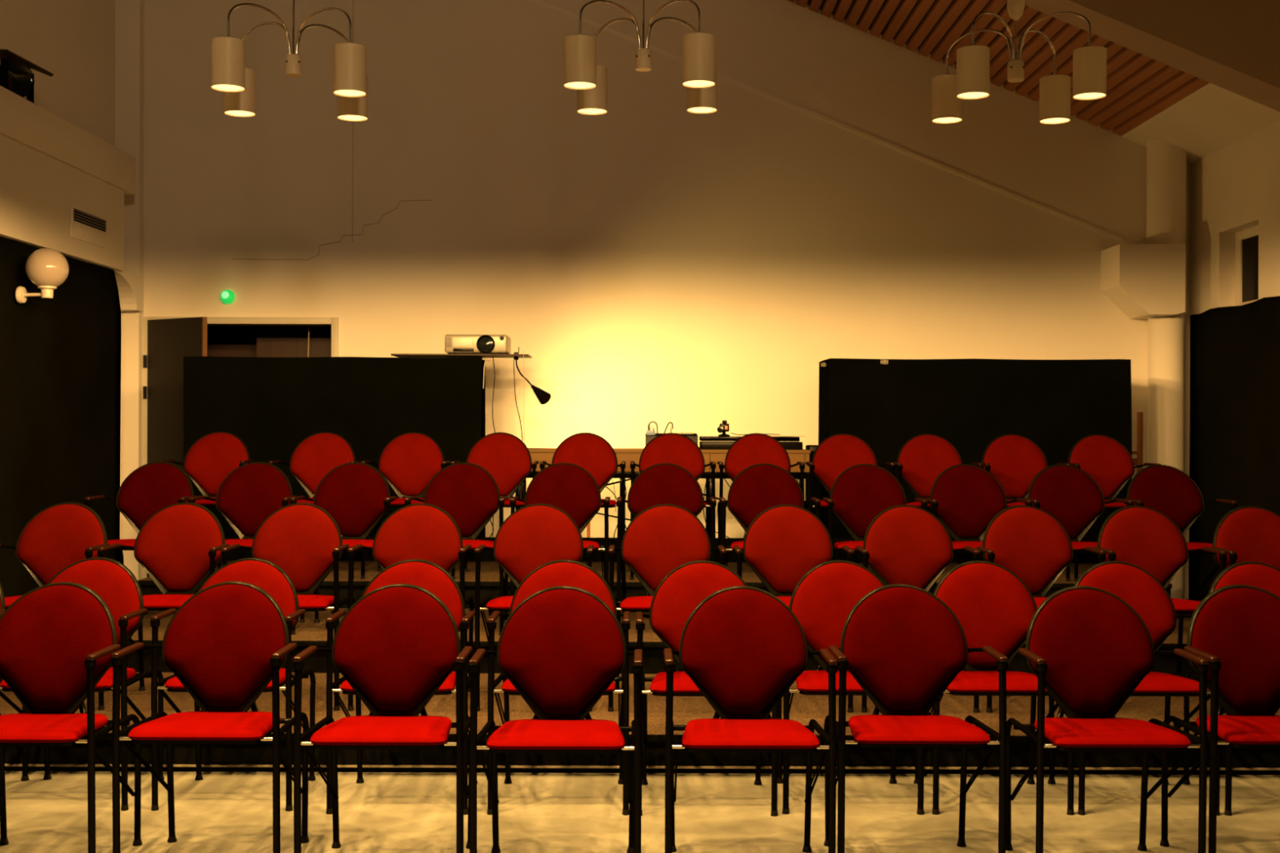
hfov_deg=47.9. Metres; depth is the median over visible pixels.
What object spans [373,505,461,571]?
cushion
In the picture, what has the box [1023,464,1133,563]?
armchair
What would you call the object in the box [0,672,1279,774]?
platform
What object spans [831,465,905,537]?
cushion
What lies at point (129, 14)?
pier
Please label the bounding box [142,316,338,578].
door
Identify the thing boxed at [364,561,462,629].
cushion
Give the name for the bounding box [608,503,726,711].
armchair
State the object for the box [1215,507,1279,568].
cushion
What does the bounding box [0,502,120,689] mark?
armchair
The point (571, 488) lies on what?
cushion
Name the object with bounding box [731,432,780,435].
cable
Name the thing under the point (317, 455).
cushion
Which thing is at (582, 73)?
pendant chandelier
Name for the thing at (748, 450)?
cushion
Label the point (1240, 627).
cushion
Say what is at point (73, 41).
wall
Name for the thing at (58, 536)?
cushion
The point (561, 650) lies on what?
cushion
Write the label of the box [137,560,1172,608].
platform
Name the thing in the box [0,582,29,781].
armchair
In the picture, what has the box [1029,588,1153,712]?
cushion
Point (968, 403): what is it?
partition
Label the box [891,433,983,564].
armchair
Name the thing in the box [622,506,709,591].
cushion
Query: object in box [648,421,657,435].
cable
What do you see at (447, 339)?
vent grille
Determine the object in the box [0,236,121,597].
curtain
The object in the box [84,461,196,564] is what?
armchair
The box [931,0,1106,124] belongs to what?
pendant chandelier
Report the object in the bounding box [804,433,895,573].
armchair
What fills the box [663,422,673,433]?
cable
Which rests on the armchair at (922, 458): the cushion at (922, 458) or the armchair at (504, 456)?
the cushion at (922, 458)
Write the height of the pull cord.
0.850 m
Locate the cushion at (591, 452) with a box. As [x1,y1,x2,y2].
[552,433,616,488]
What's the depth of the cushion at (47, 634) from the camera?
4.70 m
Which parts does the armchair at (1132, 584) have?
leg, leg, seat, leg, leg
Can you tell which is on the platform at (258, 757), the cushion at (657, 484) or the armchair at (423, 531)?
the armchair at (423, 531)
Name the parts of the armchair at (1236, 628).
leg, armrest, leg, seat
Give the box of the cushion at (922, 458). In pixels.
[898,435,961,497]
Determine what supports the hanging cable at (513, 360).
hanging from the board
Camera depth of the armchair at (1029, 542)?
6.64 m
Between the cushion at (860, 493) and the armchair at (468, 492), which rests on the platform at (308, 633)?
the armchair at (468, 492)
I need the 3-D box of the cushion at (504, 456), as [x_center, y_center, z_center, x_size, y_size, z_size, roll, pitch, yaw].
[-0.889,0.242,9.097,0.400,0.394,0.127,0,0,0]
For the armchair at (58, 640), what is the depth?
4.69 m
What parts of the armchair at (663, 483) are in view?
armrest, leg, leg, armrest, leg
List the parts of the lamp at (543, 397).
lamp shade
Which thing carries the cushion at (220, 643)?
on the armchair at (225, 644)
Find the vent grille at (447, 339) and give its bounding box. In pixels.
[444,336,451,347]
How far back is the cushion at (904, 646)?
4.71 m
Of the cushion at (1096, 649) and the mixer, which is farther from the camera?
the mixer
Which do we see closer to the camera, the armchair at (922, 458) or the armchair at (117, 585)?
the armchair at (117, 585)
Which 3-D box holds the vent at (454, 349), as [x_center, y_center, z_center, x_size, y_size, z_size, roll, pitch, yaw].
[-1.270,-0.550,10.368,0.150,0.023,0.023,0,0,0]
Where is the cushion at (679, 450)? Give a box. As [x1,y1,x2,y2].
[640,434,703,479]
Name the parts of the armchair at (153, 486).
armrest, leg, seat, armrest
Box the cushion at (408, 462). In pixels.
[379,433,442,495]
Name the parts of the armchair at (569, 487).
leg, armrest, seat, leg, armrest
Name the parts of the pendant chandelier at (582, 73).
lamp shade, bulb, lamp shade, bulb, curved arm, curved arm, hanging rod, curved arm, curved arm, lamp shade, bulb, lamp shade, bulb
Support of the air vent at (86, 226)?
attached to the lintel
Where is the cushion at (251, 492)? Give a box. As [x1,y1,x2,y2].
[217,463,290,536]
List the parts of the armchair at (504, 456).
leg, armrest, leg, seat, leg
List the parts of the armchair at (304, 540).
leg, armrest, seat, leg, armrest, leg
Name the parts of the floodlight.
yoke arm, yoke arm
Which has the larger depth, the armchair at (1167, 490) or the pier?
the pier
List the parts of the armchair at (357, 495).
armrest, leg, seat, leg, armrest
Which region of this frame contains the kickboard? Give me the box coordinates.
[224,536,1097,563]
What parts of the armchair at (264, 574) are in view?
leg, armrest, leg, seat, leg, armrest, leg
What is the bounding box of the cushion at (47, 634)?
[0,585,112,708]
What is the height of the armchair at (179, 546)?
0.894 m
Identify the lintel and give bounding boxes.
[0,85,135,271]
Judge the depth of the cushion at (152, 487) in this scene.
7.84 m
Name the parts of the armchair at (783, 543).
armrest, leg, seat, armrest, leg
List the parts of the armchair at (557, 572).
leg, armrest, leg, seat, leg, leg, armrest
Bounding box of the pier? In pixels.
[115,0,144,580]
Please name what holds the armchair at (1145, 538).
on the platform at (258, 757)
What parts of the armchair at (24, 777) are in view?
leg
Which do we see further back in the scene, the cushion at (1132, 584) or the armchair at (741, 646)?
the cushion at (1132, 584)
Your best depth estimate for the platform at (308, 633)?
7.35 m
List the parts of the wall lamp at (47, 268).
wall plate, arm, globe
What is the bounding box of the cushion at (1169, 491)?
[1128,466,1203,531]
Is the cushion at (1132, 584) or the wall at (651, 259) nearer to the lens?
the cushion at (1132, 584)
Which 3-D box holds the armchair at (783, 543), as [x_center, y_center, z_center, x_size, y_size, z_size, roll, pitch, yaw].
[0.684,0.813,6.575,0.524,0.894,0.521,0,0,0]
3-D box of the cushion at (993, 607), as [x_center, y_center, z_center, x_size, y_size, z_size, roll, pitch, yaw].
[1.337,0.735,5.617,0.400,0.394,0.127,0,0,0]
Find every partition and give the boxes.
[182,356,485,537]
[817,358,1131,538]
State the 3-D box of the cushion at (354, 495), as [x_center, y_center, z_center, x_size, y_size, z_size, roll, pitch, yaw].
[-1.570,0.402,7.877,0.400,0.394,0.127,0,0,0]
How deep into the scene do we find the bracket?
11.30 m
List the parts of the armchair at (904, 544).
armrest, leg, armrest, leg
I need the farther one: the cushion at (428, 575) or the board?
the board
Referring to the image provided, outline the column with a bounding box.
[1100,140,1186,599]
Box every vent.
[70,204,106,248]
[453,348,473,351]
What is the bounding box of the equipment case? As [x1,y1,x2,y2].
[699,435,805,449]
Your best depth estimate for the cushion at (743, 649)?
4.65 m
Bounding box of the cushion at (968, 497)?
[932,465,1005,538]
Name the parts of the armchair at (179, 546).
leg, armrest, leg, seat, leg, armrest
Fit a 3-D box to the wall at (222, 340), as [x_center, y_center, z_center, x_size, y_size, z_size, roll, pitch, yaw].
[-3.200,0.110,12.810,2.200,2.600,0.080,0,0,0]
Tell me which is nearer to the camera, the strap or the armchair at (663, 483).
the armchair at (663, 483)
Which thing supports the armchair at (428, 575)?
on the floor
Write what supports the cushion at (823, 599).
on the armchair at (822, 601)
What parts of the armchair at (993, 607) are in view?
leg, leg, seat, leg, leg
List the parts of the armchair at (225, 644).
leg, armrest, leg, seat, leg, armrest, leg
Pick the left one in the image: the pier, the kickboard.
the pier
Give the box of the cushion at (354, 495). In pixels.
[315,463,388,536]
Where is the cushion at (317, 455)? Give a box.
[290,432,354,494]
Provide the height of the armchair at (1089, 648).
0.894 m
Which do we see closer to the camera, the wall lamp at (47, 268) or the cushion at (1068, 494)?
the cushion at (1068, 494)
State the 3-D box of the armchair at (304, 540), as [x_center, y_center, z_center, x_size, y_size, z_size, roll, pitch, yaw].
[-1.587,0.806,6.575,0.524,0.894,0.521,0,0,0]
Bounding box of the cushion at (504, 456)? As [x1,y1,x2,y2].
[466,433,530,496]
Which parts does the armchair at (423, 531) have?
leg, armrest, leg, armrest, leg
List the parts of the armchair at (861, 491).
armrest, leg, seat, armrest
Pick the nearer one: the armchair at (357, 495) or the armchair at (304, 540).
the armchair at (304, 540)
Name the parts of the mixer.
jack panel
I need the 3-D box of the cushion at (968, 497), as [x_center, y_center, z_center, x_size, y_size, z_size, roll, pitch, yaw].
[1.790,0.412,7.877,0.400,0.394,0.127,0,0,0]
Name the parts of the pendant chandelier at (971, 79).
lamp shade, bulb, lamp shade, bulb, curved arm, curved arm, hanging rod, curved arm, lamp shade, bulb, curved arm, lamp shade, bulb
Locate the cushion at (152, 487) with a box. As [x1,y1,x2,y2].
[117,462,191,529]
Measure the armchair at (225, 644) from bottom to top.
0.894 m
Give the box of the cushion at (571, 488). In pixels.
[525,464,599,528]
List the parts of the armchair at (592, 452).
seat, leg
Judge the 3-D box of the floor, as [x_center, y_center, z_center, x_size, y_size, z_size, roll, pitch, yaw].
[0.145,1.480,3.850,9.500,0.120,16.100,0,0,0]
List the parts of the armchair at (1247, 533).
armrest, leg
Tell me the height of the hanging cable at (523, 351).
1.373 m
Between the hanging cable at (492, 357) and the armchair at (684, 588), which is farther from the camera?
the hanging cable at (492, 357)
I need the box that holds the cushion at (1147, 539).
[1100,507,1186,584]
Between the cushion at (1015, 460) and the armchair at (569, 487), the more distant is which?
the cushion at (1015, 460)
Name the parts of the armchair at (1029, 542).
armrest, leg, seat, armrest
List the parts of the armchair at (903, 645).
leg, armrest, leg, seat, leg, armrest, leg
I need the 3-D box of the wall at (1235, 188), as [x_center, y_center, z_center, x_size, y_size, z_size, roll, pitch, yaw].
[4.619,-2.765,3.700,0.380,8.400,15.800,0,0,0]
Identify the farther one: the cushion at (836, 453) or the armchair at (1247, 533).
the cushion at (836, 453)
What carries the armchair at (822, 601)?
on the floor
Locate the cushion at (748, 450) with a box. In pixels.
[725,434,789,479]
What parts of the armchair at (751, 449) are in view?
leg, leg, armrest, leg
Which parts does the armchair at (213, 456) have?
armrest, seat, leg, armrest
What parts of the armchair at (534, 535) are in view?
leg, armrest, leg, seat, leg, armrest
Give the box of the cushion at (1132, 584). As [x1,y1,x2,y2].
[1077,563,1174,646]
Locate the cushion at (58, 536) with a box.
[17,504,104,585]
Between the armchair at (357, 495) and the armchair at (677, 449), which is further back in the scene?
the armchair at (677, 449)
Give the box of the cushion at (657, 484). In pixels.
[628,464,702,515]
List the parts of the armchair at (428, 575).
leg, armrest, leg, seat, leg, armrest, leg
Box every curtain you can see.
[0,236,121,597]
[1188,296,1279,599]
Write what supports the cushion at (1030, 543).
on the armchair at (1029, 542)
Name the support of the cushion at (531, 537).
on the armchair at (534, 535)
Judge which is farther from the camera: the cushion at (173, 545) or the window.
the window
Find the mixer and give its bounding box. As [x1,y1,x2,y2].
[645,425,697,445]
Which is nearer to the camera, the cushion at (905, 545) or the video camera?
the cushion at (905, 545)
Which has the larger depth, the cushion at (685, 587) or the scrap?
the scrap
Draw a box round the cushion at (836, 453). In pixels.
[813,434,876,490]
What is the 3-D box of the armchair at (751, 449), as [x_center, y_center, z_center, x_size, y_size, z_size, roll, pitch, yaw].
[0.740,0.489,8.986,0.524,0.894,0.521,0,0,0]
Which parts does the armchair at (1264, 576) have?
leg, leg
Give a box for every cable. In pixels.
[492,356,495,537]
[513,360,524,499]
[523,351,526,483]
[605,486,617,537]
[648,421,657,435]
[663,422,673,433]
[702,478,728,537]
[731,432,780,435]
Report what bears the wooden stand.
on the floor
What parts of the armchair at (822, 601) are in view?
leg, leg, seat, leg, leg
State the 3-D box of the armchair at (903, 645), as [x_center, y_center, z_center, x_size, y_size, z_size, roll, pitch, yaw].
[0.867,0.976,4.646,0.524,0.894,0.521,0,0,0]
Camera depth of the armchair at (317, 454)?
9.06 m
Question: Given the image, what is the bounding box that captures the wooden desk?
[515,448,810,537]
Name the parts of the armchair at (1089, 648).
leg, armrest, leg, seat, leg, armrest, leg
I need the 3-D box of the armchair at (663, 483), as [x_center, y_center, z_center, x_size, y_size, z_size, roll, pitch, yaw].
[0.138,0.649,7.766,0.524,0.894,0.521,0,0,0]
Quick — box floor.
[0,770,1279,852]
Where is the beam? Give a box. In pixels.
[1025,0,1279,111]
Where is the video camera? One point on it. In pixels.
(723, 428)
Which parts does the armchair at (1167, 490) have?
armrest, leg, seat, armrest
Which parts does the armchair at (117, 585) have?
leg, seat, leg, armrest, leg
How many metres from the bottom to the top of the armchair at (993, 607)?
0.894 m
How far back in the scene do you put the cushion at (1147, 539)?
6.65 m
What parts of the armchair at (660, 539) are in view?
leg, armrest, leg, seat, armrest, leg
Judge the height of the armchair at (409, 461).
0.894 m
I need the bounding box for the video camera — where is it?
[717,420,729,436]
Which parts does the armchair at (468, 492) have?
armrest, seat, leg, armrest, leg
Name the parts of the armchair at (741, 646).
armrest, leg, leg, seat, leg, armrest, leg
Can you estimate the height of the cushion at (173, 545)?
0.394 m
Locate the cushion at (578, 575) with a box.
[511,562,614,613]
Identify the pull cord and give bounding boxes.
[307,325,309,357]
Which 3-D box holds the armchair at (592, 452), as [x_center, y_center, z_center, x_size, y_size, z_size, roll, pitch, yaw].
[-0.349,0.486,8.986,0.524,0.894,0.521,0,0,0]
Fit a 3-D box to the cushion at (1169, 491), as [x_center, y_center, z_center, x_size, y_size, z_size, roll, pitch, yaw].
[2.865,0.416,7.877,0.400,0.394,0.127,0,0,0]
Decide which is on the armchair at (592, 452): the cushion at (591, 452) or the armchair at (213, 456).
the cushion at (591, 452)
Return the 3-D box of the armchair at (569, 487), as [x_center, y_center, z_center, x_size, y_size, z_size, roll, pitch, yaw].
[-0.421,0.647,7.765,0.524,0.894,0.521,0,0,0]
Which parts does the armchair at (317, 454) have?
armrest, seat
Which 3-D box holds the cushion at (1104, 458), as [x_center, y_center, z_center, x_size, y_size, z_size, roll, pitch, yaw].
[2.906,0.254,9.097,0.400,0.394,0.127,0,0,0]
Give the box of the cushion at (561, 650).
[499,589,623,714]
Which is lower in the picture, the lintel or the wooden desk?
the wooden desk
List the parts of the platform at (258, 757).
rail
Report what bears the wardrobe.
on the floor
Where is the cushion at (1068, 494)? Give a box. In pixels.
[1030,466,1103,538]
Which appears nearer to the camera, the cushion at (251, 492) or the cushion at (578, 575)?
the cushion at (578, 575)
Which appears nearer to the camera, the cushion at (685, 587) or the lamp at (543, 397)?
the cushion at (685, 587)
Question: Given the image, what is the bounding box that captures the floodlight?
[0,48,53,106]
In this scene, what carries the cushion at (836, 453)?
on the armchair at (836, 453)
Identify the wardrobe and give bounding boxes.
[256,325,331,357]
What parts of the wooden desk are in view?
leg, leg, leg, black rail, leg, leg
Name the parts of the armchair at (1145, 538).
armrest, seat, leg, armrest, leg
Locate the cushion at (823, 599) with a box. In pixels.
[791,562,883,663]
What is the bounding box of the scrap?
[880,358,888,364]
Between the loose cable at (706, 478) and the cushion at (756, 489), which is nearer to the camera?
the cushion at (756, 489)
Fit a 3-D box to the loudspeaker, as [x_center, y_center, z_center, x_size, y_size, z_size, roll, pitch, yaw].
[1.278,0.538,10.627,0.090,0.800,0.225,0,0,0]
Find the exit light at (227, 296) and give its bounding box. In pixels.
[220,289,235,304]
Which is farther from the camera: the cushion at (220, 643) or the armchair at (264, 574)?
the armchair at (264, 574)
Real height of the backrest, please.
0.394 m
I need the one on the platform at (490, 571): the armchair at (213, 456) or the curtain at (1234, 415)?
the armchair at (213, 456)
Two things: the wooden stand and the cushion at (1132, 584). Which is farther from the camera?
the wooden stand
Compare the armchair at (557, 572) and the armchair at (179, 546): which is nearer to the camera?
the armchair at (557, 572)
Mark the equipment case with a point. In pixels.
(788, 442)
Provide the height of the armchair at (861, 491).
0.894 m
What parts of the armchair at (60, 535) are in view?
seat, armrest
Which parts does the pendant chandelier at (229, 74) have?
lamp shade, bulb, lamp shade, bulb, curved arm, curved arm, hanging rod, curved arm, curved arm, lamp shade, bulb, lamp shade, bulb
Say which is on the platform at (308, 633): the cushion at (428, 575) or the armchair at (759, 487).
the armchair at (759, 487)
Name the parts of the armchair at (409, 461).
leg, armrest, leg, seat, armrest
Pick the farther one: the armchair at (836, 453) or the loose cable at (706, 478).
the loose cable at (706, 478)
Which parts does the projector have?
panel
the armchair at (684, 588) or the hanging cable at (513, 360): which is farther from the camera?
the hanging cable at (513, 360)
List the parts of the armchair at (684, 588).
armrest, leg, leg, seat, leg, leg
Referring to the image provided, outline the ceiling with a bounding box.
[786,0,1279,164]
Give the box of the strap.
[482,357,489,388]
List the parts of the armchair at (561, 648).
leg, armrest, leg, seat, leg, leg, armrest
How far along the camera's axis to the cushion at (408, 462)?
9.07 m
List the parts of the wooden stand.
post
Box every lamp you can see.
[15,248,68,303]
[513,346,551,404]
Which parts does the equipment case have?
case lid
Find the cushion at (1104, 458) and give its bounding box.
[1070,435,1133,497]
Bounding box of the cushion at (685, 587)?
[651,563,745,650]
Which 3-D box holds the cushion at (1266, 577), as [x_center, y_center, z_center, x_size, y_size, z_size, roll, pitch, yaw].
[2.410,0.738,5.617,0.400,0.394,0.127,0,0,0]
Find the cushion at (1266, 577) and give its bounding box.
[1213,564,1279,597]
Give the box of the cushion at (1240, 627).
[1191,587,1279,710]
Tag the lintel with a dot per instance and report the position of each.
(49, 164)
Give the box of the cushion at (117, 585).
[49,560,140,644]
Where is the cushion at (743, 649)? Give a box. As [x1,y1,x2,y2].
[681,588,805,713]
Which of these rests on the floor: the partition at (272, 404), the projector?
the partition at (272, 404)
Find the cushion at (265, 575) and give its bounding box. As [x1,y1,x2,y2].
[200,560,296,626]
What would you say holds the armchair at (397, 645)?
on the floor
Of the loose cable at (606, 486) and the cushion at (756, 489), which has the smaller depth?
the cushion at (756, 489)
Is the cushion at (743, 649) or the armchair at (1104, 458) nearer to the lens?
the cushion at (743, 649)
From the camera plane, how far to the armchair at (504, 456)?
9.06 m
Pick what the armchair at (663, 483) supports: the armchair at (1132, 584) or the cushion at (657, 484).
the cushion at (657, 484)
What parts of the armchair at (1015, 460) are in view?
armrest, seat, armrest, leg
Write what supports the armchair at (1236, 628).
on the floor
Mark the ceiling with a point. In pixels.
(1147, 99)
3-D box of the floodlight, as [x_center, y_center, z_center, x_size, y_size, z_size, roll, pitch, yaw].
[-3.987,-2.220,9.174,0.261,0.284,0.503,0,0,12]
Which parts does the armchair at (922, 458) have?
armrest, leg, seat, leg, armrest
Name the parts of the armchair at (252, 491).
armrest, leg, seat, armrest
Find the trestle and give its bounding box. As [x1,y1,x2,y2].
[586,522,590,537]
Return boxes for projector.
[444,334,511,354]
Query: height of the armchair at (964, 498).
0.894 m
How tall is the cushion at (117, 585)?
0.394 m
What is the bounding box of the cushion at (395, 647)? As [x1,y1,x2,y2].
[333,586,457,711]
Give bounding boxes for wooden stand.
[1130,412,1142,472]
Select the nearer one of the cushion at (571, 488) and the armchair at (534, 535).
the armchair at (534, 535)
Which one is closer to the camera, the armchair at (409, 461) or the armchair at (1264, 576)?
the armchair at (1264, 576)
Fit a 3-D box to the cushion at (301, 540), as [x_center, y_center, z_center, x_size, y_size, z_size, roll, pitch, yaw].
[-1.586,0.564,6.687,0.400,0.394,0.127,0,0,0]
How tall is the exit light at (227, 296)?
0.115 m
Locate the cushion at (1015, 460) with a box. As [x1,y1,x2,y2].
[983,435,1047,497]
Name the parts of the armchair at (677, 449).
leg, leg, leg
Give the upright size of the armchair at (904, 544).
0.894 m
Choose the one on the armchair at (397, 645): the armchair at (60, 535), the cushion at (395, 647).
the cushion at (395, 647)
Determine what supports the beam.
attached to the ceiling
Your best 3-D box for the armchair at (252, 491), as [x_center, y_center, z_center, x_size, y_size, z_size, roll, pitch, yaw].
[-2.104,0.642,7.766,0.524,0.894,0.521,0,0,0]
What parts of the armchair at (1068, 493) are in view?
armrest, seat, armrest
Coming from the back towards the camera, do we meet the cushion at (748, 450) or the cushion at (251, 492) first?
the cushion at (748, 450)
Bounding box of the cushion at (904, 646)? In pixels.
[843,586,965,710]
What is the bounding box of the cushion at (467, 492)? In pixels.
[424,463,498,537]
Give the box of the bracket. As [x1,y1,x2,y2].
[114,270,143,311]
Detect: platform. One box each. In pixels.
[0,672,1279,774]
[110,608,1193,675]
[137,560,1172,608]
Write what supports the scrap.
attached to the partition at (968, 403)
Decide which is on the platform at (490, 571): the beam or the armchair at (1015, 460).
the armchair at (1015, 460)
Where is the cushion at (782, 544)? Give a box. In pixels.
[744,506,831,592]
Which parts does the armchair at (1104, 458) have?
armrest, leg, seat, armrest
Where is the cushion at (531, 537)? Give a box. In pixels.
[494,505,582,583]
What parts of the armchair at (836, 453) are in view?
leg, armrest, leg, seat, armrest, leg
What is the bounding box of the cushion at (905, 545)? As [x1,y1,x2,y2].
[865,506,951,589]
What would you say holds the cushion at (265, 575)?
on the armchair at (264, 574)
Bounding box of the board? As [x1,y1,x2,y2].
[391,353,532,358]
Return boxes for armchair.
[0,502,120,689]
[0,557,164,810]
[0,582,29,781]
[0,582,142,852]
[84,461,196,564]
[97,502,229,710]
[111,581,309,852]
[150,557,315,811]
[158,431,253,559]
[187,462,305,622]
[221,502,355,711]
[268,431,365,578]
[289,462,396,635]
[292,583,472,852]
[325,559,478,814]
[346,502,474,711]
[360,431,450,578]
[404,462,508,635]
[450,432,538,579]
[468,586,643,852]
[474,503,594,711]
[487,560,630,815]
[509,462,610,595]
[539,432,626,579]
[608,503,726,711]
[616,462,716,626]
[630,432,715,580]
[635,560,777,816]
[663,585,837,852]
[717,433,804,563]
[719,463,820,566]
[733,504,854,712]
[777,560,924,814]
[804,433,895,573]
[822,463,927,560]
[823,583,1008,852]
[855,504,981,712]
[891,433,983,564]
[913,560,1074,815]
[924,463,1031,594]
[971,434,1071,581]
[976,505,1106,712]
[1005,586,1208,852]
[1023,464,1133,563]
[1047,560,1220,815]
[1067,434,1160,581]
[1093,505,1227,713]
[1124,464,1237,600]
[1160,584,1279,852]
[1182,561,1279,815]
[1193,506,1279,673]
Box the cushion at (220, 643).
[164,584,285,706]
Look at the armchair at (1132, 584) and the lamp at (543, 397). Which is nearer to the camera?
the armchair at (1132, 584)
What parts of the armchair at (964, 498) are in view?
armrest, leg, seat, armrest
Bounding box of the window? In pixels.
[1235,225,1258,306]
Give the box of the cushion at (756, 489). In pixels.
[728,465,802,528]
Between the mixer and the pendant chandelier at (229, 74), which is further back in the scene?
the mixer
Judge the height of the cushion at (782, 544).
0.394 m
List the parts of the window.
pane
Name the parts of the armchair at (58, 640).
leg, seat, leg, armrest, leg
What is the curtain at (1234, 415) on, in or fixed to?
attached to the wall at (1235, 188)
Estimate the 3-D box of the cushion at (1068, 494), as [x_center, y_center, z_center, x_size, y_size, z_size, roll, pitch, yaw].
[2.324,0.414,7.877,0.400,0.394,0.127,0,0,0]
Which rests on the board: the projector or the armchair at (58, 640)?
the projector
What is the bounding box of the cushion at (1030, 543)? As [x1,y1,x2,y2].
[984,506,1071,593]
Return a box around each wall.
[0,0,115,146]
[143,0,1189,599]
[207,325,256,357]
[1187,121,1279,599]
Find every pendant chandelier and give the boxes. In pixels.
[210,0,368,121]
[563,0,717,115]
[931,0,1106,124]
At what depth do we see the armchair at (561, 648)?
4.61 m
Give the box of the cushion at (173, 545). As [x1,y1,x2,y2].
[135,504,222,591]
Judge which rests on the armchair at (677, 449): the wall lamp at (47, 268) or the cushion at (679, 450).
the cushion at (679, 450)
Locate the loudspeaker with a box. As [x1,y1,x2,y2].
[805,444,821,520]
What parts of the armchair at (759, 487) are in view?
armrest, leg, seat, armrest, leg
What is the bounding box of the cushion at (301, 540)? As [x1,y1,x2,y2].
[253,504,340,591]
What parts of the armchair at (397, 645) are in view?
leg, armrest, leg, seat, leg, armrest, leg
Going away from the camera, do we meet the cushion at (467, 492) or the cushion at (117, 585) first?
the cushion at (117, 585)
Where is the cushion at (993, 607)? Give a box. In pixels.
[936,563,1035,666]

